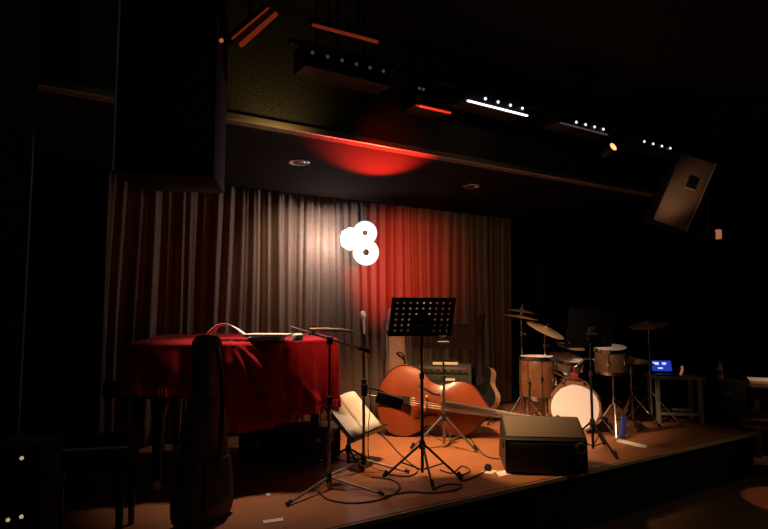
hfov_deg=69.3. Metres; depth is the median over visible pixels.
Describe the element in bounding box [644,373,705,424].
side table
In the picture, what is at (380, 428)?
tray
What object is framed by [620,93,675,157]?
stage light
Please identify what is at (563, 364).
tom drum
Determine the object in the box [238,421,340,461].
instrument case
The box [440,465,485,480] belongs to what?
cable
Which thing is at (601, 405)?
trim
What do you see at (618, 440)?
paper slip
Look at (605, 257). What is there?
wall
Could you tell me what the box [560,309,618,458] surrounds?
music stand
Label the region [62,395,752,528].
deck
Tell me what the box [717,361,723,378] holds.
water bottle
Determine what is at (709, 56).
ceiling
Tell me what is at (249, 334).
book
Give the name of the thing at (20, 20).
wall pillar
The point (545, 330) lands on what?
cymbal stand
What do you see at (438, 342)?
music stand
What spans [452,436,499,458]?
cable
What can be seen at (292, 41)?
pipe
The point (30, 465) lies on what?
amplifier
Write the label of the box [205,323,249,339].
score
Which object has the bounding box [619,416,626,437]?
bottle
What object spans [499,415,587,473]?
stage monitor
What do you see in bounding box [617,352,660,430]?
stand
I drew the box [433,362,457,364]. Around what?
folded papers
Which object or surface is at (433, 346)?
tray
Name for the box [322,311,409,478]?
microphone stand
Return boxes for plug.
[484,464,491,470]
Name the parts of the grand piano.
leg, leg, leg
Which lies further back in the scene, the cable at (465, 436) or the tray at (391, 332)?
the cable at (465, 436)
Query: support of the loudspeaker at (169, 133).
hanging from the ceiling at (709, 56)
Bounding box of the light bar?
[305,0,380,46]
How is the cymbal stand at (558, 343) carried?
on the deck
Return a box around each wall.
[37,0,662,196]
[511,197,726,408]
[719,199,767,399]
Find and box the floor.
[582,397,767,528]
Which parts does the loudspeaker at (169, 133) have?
edge trim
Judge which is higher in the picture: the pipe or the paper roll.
the pipe
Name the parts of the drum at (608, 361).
tom arm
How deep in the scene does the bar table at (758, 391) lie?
6.12 m
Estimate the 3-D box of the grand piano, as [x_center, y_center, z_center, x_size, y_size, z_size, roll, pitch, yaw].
[-1.186,1.073,4.326,1.563,0.954,1.326,1,-5,-14]
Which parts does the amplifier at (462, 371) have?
control panel, handle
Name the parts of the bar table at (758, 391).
leg, leg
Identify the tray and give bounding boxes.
[349,424,387,443]
[387,330,450,335]
[418,344,472,348]
[560,344,611,347]
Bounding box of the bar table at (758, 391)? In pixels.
[742,380,767,457]
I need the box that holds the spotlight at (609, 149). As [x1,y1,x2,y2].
[599,132,615,158]
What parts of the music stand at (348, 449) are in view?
leg, leg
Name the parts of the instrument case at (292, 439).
handle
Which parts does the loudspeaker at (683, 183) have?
edge trim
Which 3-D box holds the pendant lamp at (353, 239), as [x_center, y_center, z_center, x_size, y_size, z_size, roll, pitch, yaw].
[-0.249,-0.363,5.777,0.395,0.749,0.125,0,-5,-5]
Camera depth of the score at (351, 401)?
4.33 m
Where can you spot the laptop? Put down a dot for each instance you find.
(663, 367)
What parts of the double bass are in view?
plate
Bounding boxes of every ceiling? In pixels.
[34,90,651,222]
[253,0,767,206]
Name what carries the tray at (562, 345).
on the music stand at (590, 333)
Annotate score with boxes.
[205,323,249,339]
[331,392,381,437]
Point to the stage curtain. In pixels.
(248, 260)
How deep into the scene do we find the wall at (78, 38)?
4.00 m
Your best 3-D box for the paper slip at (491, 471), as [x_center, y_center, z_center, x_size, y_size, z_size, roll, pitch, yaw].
[0.780,1.532,4.114,0.087,0.003,0.103,-3,-6,35]
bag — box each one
[170,335,233,528]
[385,308,407,374]
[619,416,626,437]
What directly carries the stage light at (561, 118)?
hanging from the pipe
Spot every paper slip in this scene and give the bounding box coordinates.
[263,518,282,523]
[482,470,495,473]
[496,470,511,476]
[616,439,646,447]
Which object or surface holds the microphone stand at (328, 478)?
on the deck
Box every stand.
[285,325,384,505]
[316,403,387,471]
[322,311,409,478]
[382,297,462,486]
[410,324,477,450]
[504,304,541,415]
[527,321,563,415]
[555,342,584,357]
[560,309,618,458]
[594,376,636,438]
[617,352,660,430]
[627,318,683,427]
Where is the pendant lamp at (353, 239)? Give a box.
[341,198,378,264]
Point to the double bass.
(465, 407)
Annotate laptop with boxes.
[651,359,678,375]
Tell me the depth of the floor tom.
5.51 m
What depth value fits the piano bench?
2.86 m
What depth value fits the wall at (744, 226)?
10.39 m
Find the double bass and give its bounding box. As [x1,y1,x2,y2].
[368,364,566,436]
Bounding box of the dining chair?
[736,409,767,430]
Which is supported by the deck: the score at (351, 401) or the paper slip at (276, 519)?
the paper slip at (276, 519)
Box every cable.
[318,476,400,503]
[377,432,418,476]
[385,483,462,496]
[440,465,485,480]
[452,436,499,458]
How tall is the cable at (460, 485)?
0.009 m
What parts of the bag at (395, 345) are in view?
handle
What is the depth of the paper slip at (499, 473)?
4.06 m
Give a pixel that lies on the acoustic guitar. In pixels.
(483, 377)
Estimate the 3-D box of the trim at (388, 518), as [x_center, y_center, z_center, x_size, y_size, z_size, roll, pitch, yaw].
[-0.192,1.468,3.103,9.027,0.030,0.016,3,-5,-31]
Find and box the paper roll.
[292,333,302,340]
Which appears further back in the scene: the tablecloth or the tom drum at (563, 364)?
the tom drum at (563, 364)
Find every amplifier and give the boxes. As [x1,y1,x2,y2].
[0,434,61,528]
[416,359,472,383]
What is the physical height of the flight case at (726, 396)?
0.395 m
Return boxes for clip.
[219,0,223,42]
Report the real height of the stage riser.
0.400 m
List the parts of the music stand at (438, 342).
leg, leg, leg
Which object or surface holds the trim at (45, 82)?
attached to the wall at (78, 38)
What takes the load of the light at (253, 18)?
hanging from the ceiling at (709, 56)
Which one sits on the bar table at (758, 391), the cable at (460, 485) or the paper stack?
the paper stack
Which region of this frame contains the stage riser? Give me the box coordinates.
[359,436,753,528]
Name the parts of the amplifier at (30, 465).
panel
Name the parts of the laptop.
screen lid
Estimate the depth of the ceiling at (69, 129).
4.86 m
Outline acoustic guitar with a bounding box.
[472,315,500,408]
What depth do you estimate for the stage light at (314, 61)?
3.46 m
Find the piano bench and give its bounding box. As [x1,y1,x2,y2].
[58,432,143,528]
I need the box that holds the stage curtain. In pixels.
[99,172,511,445]
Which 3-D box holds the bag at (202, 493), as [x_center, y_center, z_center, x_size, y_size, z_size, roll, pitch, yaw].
[-1.011,0.936,3.214,0.216,1.050,0.396,-2,-5,22]
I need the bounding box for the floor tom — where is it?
[519,355,556,414]
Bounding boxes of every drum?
[546,367,613,433]
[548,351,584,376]
[575,343,627,375]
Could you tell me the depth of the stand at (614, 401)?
5.36 m
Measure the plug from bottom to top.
0.052 m
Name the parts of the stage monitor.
sloping panel, panel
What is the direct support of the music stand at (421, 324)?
on the deck
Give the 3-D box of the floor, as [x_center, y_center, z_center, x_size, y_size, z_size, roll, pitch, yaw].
[2.908,1.913,2.958,14.200,0.100,9.250,3,-5,-31]
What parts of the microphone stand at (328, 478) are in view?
leg, boom arm, leg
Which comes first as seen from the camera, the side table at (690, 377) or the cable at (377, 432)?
the cable at (377, 432)
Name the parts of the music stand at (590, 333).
leg, leg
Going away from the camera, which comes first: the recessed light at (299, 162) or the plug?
the plug
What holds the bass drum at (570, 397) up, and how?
on the deck
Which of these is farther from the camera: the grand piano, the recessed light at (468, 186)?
the recessed light at (468, 186)
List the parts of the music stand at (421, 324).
leg, leg, leg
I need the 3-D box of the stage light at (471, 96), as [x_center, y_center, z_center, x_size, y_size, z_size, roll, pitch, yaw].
[0.791,-1.400,4.174,0.620,0.540,0.203,3,-5,-31]
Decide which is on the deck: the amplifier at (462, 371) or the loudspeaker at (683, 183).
the amplifier at (462, 371)
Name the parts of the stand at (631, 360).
leg, leg, leg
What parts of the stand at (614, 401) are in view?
leg, leg, leg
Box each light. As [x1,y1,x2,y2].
[224,0,277,46]
[288,159,309,165]
[294,0,390,94]
[402,22,450,119]
[449,39,527,121]
[463,184,480,188]
[540,68,607,138]
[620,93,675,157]
[696,116,721,238]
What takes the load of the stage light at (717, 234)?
hanging from the ceiling at (709, 56)
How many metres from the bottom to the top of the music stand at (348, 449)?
0.456 m
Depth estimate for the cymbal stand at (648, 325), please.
5.96 m
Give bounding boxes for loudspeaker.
[112,0,227,192]
[643,98,716,231]
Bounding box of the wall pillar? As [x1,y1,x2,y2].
[0,0,41,439]
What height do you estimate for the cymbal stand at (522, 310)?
1.252 m
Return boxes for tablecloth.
[118,333,340,432]
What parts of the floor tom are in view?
leg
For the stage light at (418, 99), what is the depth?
3.81 m
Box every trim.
[38,77,654,194]
[331,432,757,528]
[601,405,753,431]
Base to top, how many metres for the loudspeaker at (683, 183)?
1.299 m
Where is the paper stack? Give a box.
[746,377,767,384]
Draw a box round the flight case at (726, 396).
[697,378,746,416]
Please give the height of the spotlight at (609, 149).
0.270 m
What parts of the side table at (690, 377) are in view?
leg, leg, leg, leg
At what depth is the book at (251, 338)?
3.77 m
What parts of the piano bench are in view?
leg, seat, leg, leg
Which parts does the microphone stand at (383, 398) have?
leg, leg, boom arm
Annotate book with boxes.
[243,333,292,336]
[250,337,284,340]
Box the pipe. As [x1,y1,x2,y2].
[288,0,691,149]
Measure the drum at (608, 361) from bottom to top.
0.303 m
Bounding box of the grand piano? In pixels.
[102,377,320,491]
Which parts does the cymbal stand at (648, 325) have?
leg, leg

